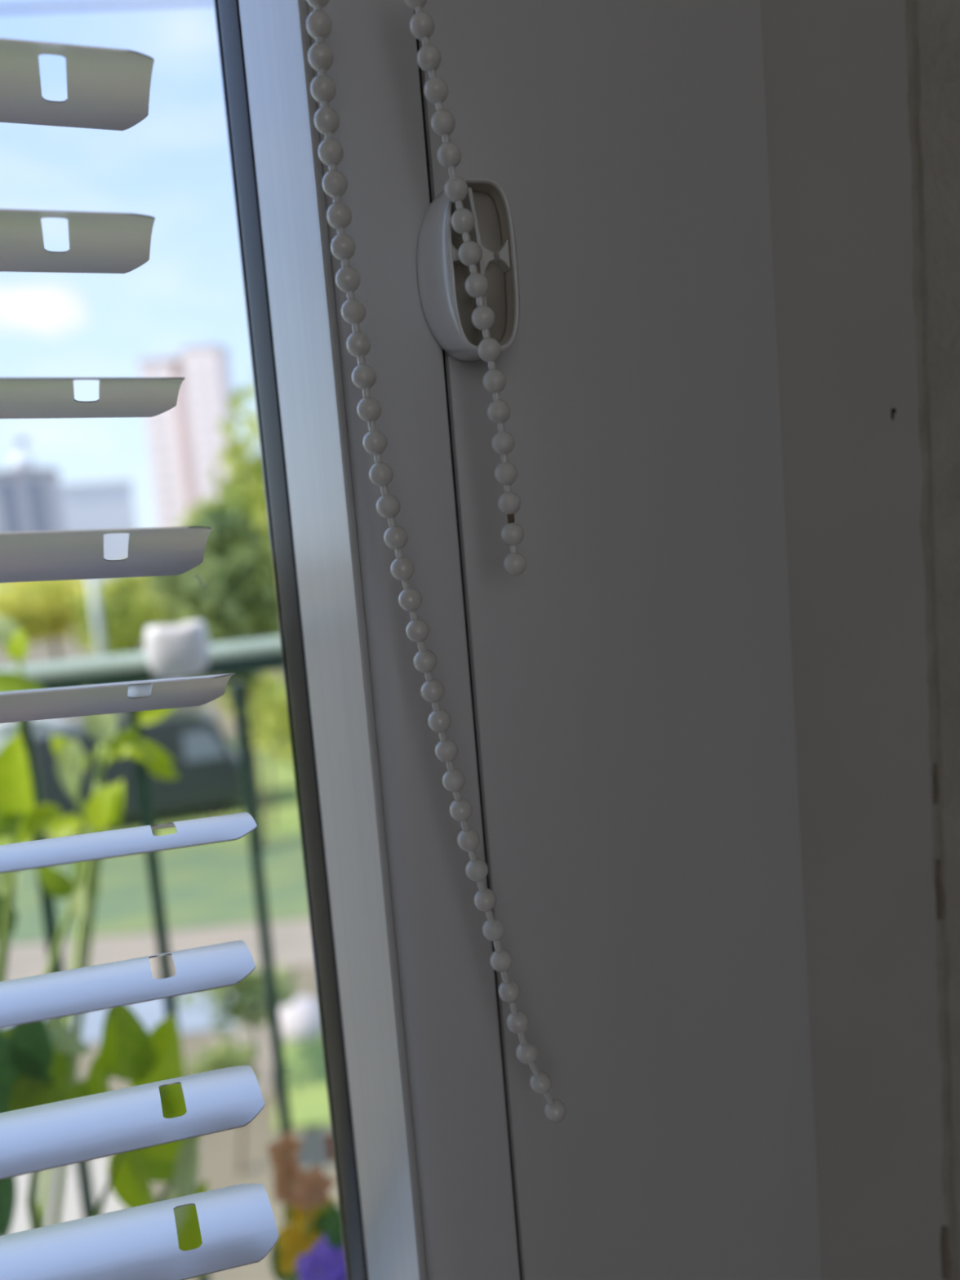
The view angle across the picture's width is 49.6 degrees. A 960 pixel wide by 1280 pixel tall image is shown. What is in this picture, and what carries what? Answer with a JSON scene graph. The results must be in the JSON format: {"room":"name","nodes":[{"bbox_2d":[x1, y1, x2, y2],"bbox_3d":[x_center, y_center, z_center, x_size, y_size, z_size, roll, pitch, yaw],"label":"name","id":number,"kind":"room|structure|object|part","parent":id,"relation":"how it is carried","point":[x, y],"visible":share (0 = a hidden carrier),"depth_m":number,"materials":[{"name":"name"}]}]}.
{"room":"apartment room","nodes":[
{"label":"apartment room","id":0,"kind":"room"},
{"bbox_2d":[918,0,959,1279],"bbox_3d":[0.900,-0.247,0.631,1.665,2.500,0.148,-7,7,-17],"label":"wall","id":1,"kind":"structure","parent":0,"point":[939,20],"depth_m":0.33,"materials":[{"name":"paint"}]},
{"bbox_2d":[760,0,959,1279],"bbox_3d":[0.111,0.006,0.352,0.062,2.190,0.060,-7,7,-17],"label":"trim","id":2,"kind":"structure","parent":1,"relation":"attached to","point":[842,77],"depth_m":0.32,"materials":[{"name":"beige paint"}]},
{"bbox_3d":[-0.162,1.175,0.968,6.000,0.180,0.900,-7,7,-17],"label":"floor","id":3,"kind":"structure","parent":0,"visible":0},
{"bbox_2d":[0,732,61,981],"bbox_3d":[-0.397,0.587,0.825,0.233,1.056,0.151,-7,7,-17],"label":"leaf plant","id":4,"kind":"object","parent":3,"relation":"on","point":[20,821],"visible":0.8,"depth_m":0.80,"materials":[{"name":"plant"}]},
{"bbox_3d":[-0.387,0.562,0.827,0.135,0.824,0.012,-7,7,-17],"label":"stem","id":5,"kind":"part","parent":4,"relation":"part of","materials":[{"name":"green plant"}]},
{"bbox_2d":[0,614,178,1226],"bbox_3d":[-0.405,0.536,0.982,0.332,1.122,0.151,-7,7,-17],"label":"plant","id":6,"kind":"object","parent":3,"relation":"on","point":[104,807],"visible":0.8,"depth_m":0.96,"materials":[{"name":"green plant"}]},
{"bbox_3d":[-0.439,0.487,0.967,0.138,0.948,0.008,-7,7,-17],"label":"stem","id":7,"kind":"part","parent":6,"relation":"part of","materials":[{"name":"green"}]},
{"bbox_3d":[-0.400,0.514,0.981,0.192,0.884,0.008,-7,7,-17],"label":"stem","id":8,"kind":"part","parent":6,"relation":"part of","materials":[{"name":"green plant"}]},
{"bbox_3d":[-0.405,0.543,0.982,0.185,0.830,0.008,-7,7,-17],"label":"stem","id":9,"kind":"part","parent":6,"relation":"part of","materials":[{"name":"green plant"}]},
{"bbox_3d":[-0.388,0.528,0.987,0.262,0.856,0.008,-7,7,-17],"label":"stem","id":10,"kind":"part","parent":6,"relation":"part of","materials":[{"name":"green plant"}]},
{"bbox_2d":[0,1004,208,1250],"bbox_3d":[-0.249,0.665,0.716,0.184,0.900,0.140,-7,7,-17],"label":"bushy plant","id":11,"kind":"object","parent":3,"relation":"on","point":[34,1064],"visible":0.62,"depth_m":0.69,"materials":[{"name":"green plant"}]},
{"bbox_3d":[-0.262,0.632,0.709,0.022,0.690,0.008,-7,7,-17],"label":"stem","id":12,"kind":"part","parent":11,"relation":"part of","materials":[{"name":"green plant"}]},
{"bbox_3d":[-0.221,0.636,0.723,0.080,0.673,0.008,-7,7,-17],"label":"stem","id":13,"kind":"part","parent":11,"relation":"part of","materials":[{"name":"green plant"}]},
{"bbox_3d":[-0.222,0.664,0.725,0.108,0.619,0.008,-7,7,-17],"label":"stem","id":14,"kind":"part","parent":11,"relation":"part of","materials":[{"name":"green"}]},
{"bbox_2d":[0,635,298,1279],"bbox_3d":[-0.306,0.535,1.192,5.800,1.060,0.040,-7,7,-17],"label":"balcony railing","id":15,"kind":"object","parent":3,"relation":"on","point":[258,655],"visible":0.09,"depth_m":1.15,"materials":[{"name":"metal"}]},
{"bbox_3d":[-0.347,0.036,1.135,5.800,0.020,0.020,-7,7,-17],"label":"handrail","id":16,"kind":"part","parent":15,"relation":"part of","materials":[{"name":"green metal"}]},
{"bbox_2d":[144,620,209,678],"bbox_3d":[-0.326,0.009,1.121,0.064,0.057,0.097,-7,7,-17],"label":"pot","id":17,"kind":"object","parent":15,"relation":"attached to","point":[182,650],"visible":0.98,"depth_m":1.08,"materials":[{"name":"white ceramic"}]},
{"bbox_3d":[-0.080,0.847,0.749,0.150,0.507,0.210,-7,7,-17],"label":"plant stand","id":18,"kind":"object","parent":3,"relation":"on","visible":0},
{"bbox_2d":[266,1130,336,1279],"bbox_3d":[-0.144,0.486,0.758,0.086,0.215,0.092,-1,7,28],"label":"flowers","id":19,"kind":"object","parent":18,"relation":"on","point":[309,1209],"visible":0.93,"depth_m":0.76,"materials":[{"name":"plant"}]},
{"bbox_3d":[-0.144,0.466,0.774,0.003,0.153,0.047,-4,7,7],"label":"stem","id":20,"kind":"part","parent":19,"relation":"part of","materials":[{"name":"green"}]},
{"bbox_3d":[-0.141,0.476,0.771,0.003,0.134,0.039,-3,7,18],"label":"stem","id":21,"kind":"part","parent":19,"relation":"part of","materials":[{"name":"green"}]},
{"bbox_3d":[-0.137,0.493,0.758,0.020,0.102,0.003,-7,7,-17],"label":"stem","id":22,"kind":"part","parent":19,"relation":"part of","materials":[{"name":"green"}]},
{"bbox_3d":[-0.131,0.471,0.758,0.036,0.144,0.003,-7,7,-17],"label":"stem","id":23,"kind":"part","parent":19,"relation":"part of","materials":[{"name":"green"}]},
{"bbox_2d":[296,1134,346,1279],"bbox_3d":[-0.084,0.459,0.661,0.086,0.282,0.086,-7,7,-17],"label":"viola","id":24,"kind":"object","parent":18,"relation":"on","point":[325,1260],"visible":0.61,"depth_m":0.65,"materials":[{"name":"plant"}]},
{"bbox_3d":[-1.093,-0.013,0.014,2.535,2.500,0.147,-7,7,-17],"label":"wall","id":25,"kind":"structure","parent":0,"visible":0},
{"bbox_2d":[0,37,279,1279],"bbox_3d":[-0.328,0.032,0.161,0.569,0.423,0.035,-7,7,-17],"label":"blind","id":26,"kind":"object","parent":25,"relation":"attached to","point":[108,88],"visible":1,"depth_m":0.24,"materials":[{"name":"paint"}]},
{"bbox_2d":[306,0,565,1122],"bbox_3d":[-0.009,-0.013,0.245,0.041,0.279,0.006,-7,7,-17],"label":"chain","id":27,"kind":"object","parent":26,"relation":"hanging from","point":[318,23],"visible":1,"depth_m":0.24,"materials":[{"name":"white plastic"}]},
{"bbox_2d":[213,0,521,1279],"bbox_3d":[-0.361,0.067,0.202,0.739,2.140,0.068,-7,7,-17],"label":"window","id":28,"kind":"structure","parent":25,"relation":"in","point":[406,979],"depth_m":0.28,"materials":[{"name":"white plastic"}]},
{"bbox_2d":[404,0,526,575],"bbox_3d":[-0.004,-0.084,0.240,0.019,0.141,0.006,-7,7,-17],"label":"chain","id":29,"kind":"object","parent":28,"relation":"hanging from","point":[442,123],"visible":1,"depth_m":0.24,"materials":[{"name":"white plastic"}]},
{"bbox_2d":[417,177,519,361],"bbox_3d":[-0.001,-0.092,0.257,0.024,0.044,0.020,-7,7,-17],"label":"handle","id":30,"kind":"object","parent":28,"relation":"attached to","point":[448,308],"depth_m":0.25,"materials":[{"name":"beige plastic"}]},
{"bbox_2d":[418,0,822,1279],"bbox_3d":[0.036,0.015,0.325,0.098,2.190,0.068,-7,7,-17],"label":"trim","id":31,"kind":"structure","parent":25,"relation":"attached to","point":[633,686],"depth_m":0.29,"materials":[{"name":"white paint"}]},
{"label":"outside","id":32,"kind":"structure","parent":0,"visible":0},
{"bbox_2d":[0,606,339,1279],"bbox_3d":[-51.801,-16.417,246.227,550.000,0.500,498.400,-7,7,-17],"label":"ground","id":33,"kind":"structure","parent":32,"point":[218,1152],"depth_m":12.52,"materials":[{"name":"beige concrete"}]},
{"bbox_2d":[8,1173,30,1234],"bbox_3d":[-5.106,6.293,11.611,0.489,0.040,1.080,-5,7,-5],"label":"planter","id":34,"kind":"object","parent":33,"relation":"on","point":[20,1222],"depth_m":11.51,"materials":[{"name":"beige"}]},
{"bbox_2d":[0,438,64,595],"bbox_3d":[-68.061,-16.714,151.498,13.702,24.184,12.300,-7,7,-17],"label":"building","id":35,"kind":"structure","parent":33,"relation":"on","point":[30,500],"depth_m":146.61,"materials":[{"name":"grey concrete"}]},
{"bbox_3d":[-65.452,-25.448,148.560,3.200,2.650,3.200,-7,7,-17],"label":"rooftop tank","id":36,"kind":"part","parent":35,"relation":"part of","materials":[{"name":"white"}]},
{"bbox_2d":[37,1170,44,1207],"bbox_3d":[-5.003,6.259,11.833,0.193,0.040,0.692,-5,7,-5],"label":"stem","id":37,"kind":"object","parent":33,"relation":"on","point":[42,1172],"depth_m":11.87,"materials":[{"name":"beige"}]},
{"bbox_2d":[0,579,88,661],"bbox_3d":[-19.488,-0.160,47.521,5.691,7.044,6.515,2,9,44],"label":"leafy tree","id":38,"kind":"object","parent":33,"relation":"on","point":[41,615],"visible":0.61,"depth_m":45.67,"materials":[{"name":"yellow plant"}]},
{"bbox_2d":[45,1167,57,1226],"bbox_3d":[-4.803,6.259,11.687,0.298,0.040,1.074,-5,7,-5],"label":"stem","id":39,"kind":"object","parent":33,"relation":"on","point":[50,1211],"depth_m":11.64,"materials":[{"name":"beige"}]},
{"bbox_2d":[60,1163,83,1222],"bbox_3d":[-4.573,6.235,11.733,0.468,0.040,1.087,-5,7,-5],"label":"planter","id":40,"kind":"object","parent":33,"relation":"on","point":[71,1210],"depth_m":11.60,"materials":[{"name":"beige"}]},
{"bbox_2d":[59,480,136,584],"bbox_3d":[-66.707,-17.853,183.438,12.473,18.987,12.300,-7,7,-17],"label":"building","id":41,"kind":"structure","parent":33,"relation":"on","point":[102,504],"depth_m":177.66,"materials":[{"name":"white"}]},
{"bbox_2d":[89,1155,109,1206],"bbox_3d":[-4.407,6.204,11.883,0.323,0.040,0.940,-5,7,-5],"label":"planter","id":42,"kind":"object","parent":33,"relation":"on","point":[99,1166],"depth_m":11.99,"materials":[{"name":"beige"}]},
{"bbox_2d":[102,1186,126,1213],"bbox_3d":[-4.015,6.212,11.529,0.280,0.040,0.461,-5,7,-5],"label":"planter","id":43,"kind":"object","parent":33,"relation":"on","point":[112,1203],"depth_m":11.43,"materials":[{"name":"beige"}]},
{"bbox_2d":[105,576,198,706],"bbox_3d":[-12.385,-0.667,43.376,5.682,7.827,4.982,-7,7,-17],"label":"leafy tree","id":44,"kind":"object","parent":33,"relation":"on","point":[110,580],"visible":0.02,"depth_m":41.11,"materials":[{"name":"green plant"}]},
{"bbox_2d":[136,343,239,527],"bbox_3d":[-61.486,-37.629,223.841,18.006,48.156,9.300,-4,7,3],"label":"tower block","id":45,"kind":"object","parent":33,"relation":"on","point":[184,441],"visible":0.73,"depth_m":220.08,"materials":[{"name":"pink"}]},
{"bbox_2d":[184,1034,261,1174],"bbox_3d":[-2.853,5.280,11.743,0.949,1.658,0.826,-4,7,8],"label":"shrub","id":46,"kind":"object","parent":33,"relation":"on","point":[224,1056],"visible":0.36,"depth_m":11.64,"materials":[{"name":"green plant"}]},
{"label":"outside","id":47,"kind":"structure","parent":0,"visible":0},
{"bbox_2d":[3,834,309,944],"bbox_3d":[-11.462,5.605,22.196,34.688,0.040,5.664,-5,6,0],"label":"lawn","id":48,"kind":"structure","parent":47,"point":[207,885],"depth_m":21.62,"materials":[{"name":"green plant"}]},
{"bbox_2d":[146,505,279,850],"bbox_3d":[-5.499,0.947,23.514,3.120,8.007,3.663,-9,8,-34],"label":"leafy tree","id":49,"kind":"object","parent":48,"relation":"on","point":[230,610],"visible":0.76,"depth_m":22.59,"materials":[{"name":"green plant"}]},
{"bbox_2d":[246,678,293,768],"bbox_3d":[-3.653,2.872,21.723,2.385,4.295,2.508,-1,7,28],"label":"shrub","id":50,"kind":"object","parent":48,"relation":"on","point":[275,727],"visible":0.28,"depth_m":21.16,"materials":[{"name":"green plant"}]},
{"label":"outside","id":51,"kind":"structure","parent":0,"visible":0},
{"bbox_2d":[273,1035,330,1132],"bbox_3d":[-2.115,5.729,14.348,1.355,0.050,3.418,-5,7,-5],"label":"lawn strip","id":52,"kind":"object","parent":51,"point":[304,1060],"visible":0.21,"depth_m":13.55,"materials":[{"name":"green plant"}]},
{"bbox_2d":[279,995,320,1043],"bbox_3d":[-2.629,5.447,15.105,0.840,0.520,0.840,-7,7,-17],"label":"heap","id":53,"kind":"object","parent":52,"relation":"on","point":[300,1020],"visible":0.61,"depth_m":14.82,"materials":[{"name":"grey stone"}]},
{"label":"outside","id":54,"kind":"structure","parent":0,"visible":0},
{"bbox_2d":[5,918,314,980],"bbox_3d":[-8.856,5.833,18.372,26.886,0.030,2.155,-5,7,-1],"label":"path","id":55,"kind":"structure","parent":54,"point":[291,942],"depth_m":18.73,"materials":[{"name":"beige concrete"}]},
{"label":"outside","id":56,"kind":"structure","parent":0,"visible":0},
{"bbox_2d":[203,1014,272,1098],"bbox_3d":[-3.239,5.812,14.453,1.078,0.045,2.412,-7,7,-17],"label":"paving","id":57,"kind":"object","parent":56,"point":[264,1066],"visible":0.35,"depth_m":14.77,"materials":[{"name":"beige concrete"}]},
{"bbox_2d":[177,963,297,1079],"bbox_3d":[-3.042,5.034,13.655,1.516,1.744,1.364,-4,7,6],"label":"shrub","id":58,"kind":"object","parent":57,"relation":"on","point":[254,990],"visible":0.62,"depth_m":13.33,"materials":[{"name":"green plant"}]},
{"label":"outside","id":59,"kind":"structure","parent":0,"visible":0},
{"bbox_2d":[0,991,238,1044],"bbox_3d":[-10.282,6.220,16.012,13.463,0.030,2.198,-5,7,-1],"label":"road","id":60,"kind":"structure","parent":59,"point":[150,1013],"depth_m":15.92,"materials":[{"name":"grey asphalt"}]},
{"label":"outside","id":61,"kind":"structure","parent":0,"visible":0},
{"bbox_2d":[127,683,283,697],"bbox_3d":[-35.652,3.474,58.283,82.575,0.030,54.551,-7,7,-17],"label":"street","id":62,"kind":"structure","parent":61,"point":[133,690],"depth_m":52.85,"materials":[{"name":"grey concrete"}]},
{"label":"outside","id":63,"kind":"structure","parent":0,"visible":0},
{"bbox_2d":[45,737,300,839],"bbox_3d":[-19.041,5.165,31.495,54.815,0.040,14.069,-4,7,3],"label":"lawn","id":64,"kind":"structure","parent":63,"point":[286,817],"depth_m":27.91,"materials":[{"name":"green plant"}]},
{"bbox_2d":[0,717,77,749],"bbox_3d":[-16.132,3.401,38.171,4.400,1.510,1.715,-7,7,-17],"label":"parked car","id":65,"kind":"object","parent":64,"relation":"on","point":[7,731],"visible":0.07,"depth_m":37.08,"materials":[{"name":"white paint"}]},
{"bbox_2d":[87,578,106,656],"bbox_3d":[-12.204,0.879,31.996,1.450,7.302,0.300,-7,7,-17],"label":"lamp post","id":66,"kind":"object","parent":64,"relation":"on","point":[92,583],"visible":0.2,"depth_m":31.90,"materials":[{"name":"grey metal"}]},
{"bbox_2d":[68,576,173,697],"bbox_3d":[-11.252,0.820,35.182,4.380,6.555,4.297,-7,7,-17],"label":"leafy tree","id":67,"kind":"object","parent":64,"relation":"on","point":[126,609],"visible":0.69,"depth_m":33.96,"materials":[{"name":"green plant"}]},
{"bbox_2d":[32,706,243,835],"bbox_3d":[-8.904,3.398,27.471,5.400,2.760,2.015,-7,7,-17],"label":"van","id":68,"kind":"object","parent":64,"relation":"on","point":[206,766],"visible":0.44,"depth_m":26.75,"materials":[{"name":"grey metal"}]},
{"bbox_2d":[160,371,283,681],"bbox_3d":[-5.184,-1.734,29.702,6.168,11.864,7.178,-1,7,28],"label":"leafy tree","id":69,"kind":"object","parent":64,"relation":"on","point":[248,496],"visible":0.12,"depth_m":28.23,"materials":[{"name":"green plant"}]},
{"bbox_2d":[213,674,284,830],"bbox_3d":[-5.358,2.675,25.215,1.882,4.172,2.329,-11,9,-43],"label":"leafy tree","id":70,"kind":"object","parent":64,"relation":"on","point":[261,685],"visible":0.27,"depth_m":24.84,"materials":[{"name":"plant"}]}
]}

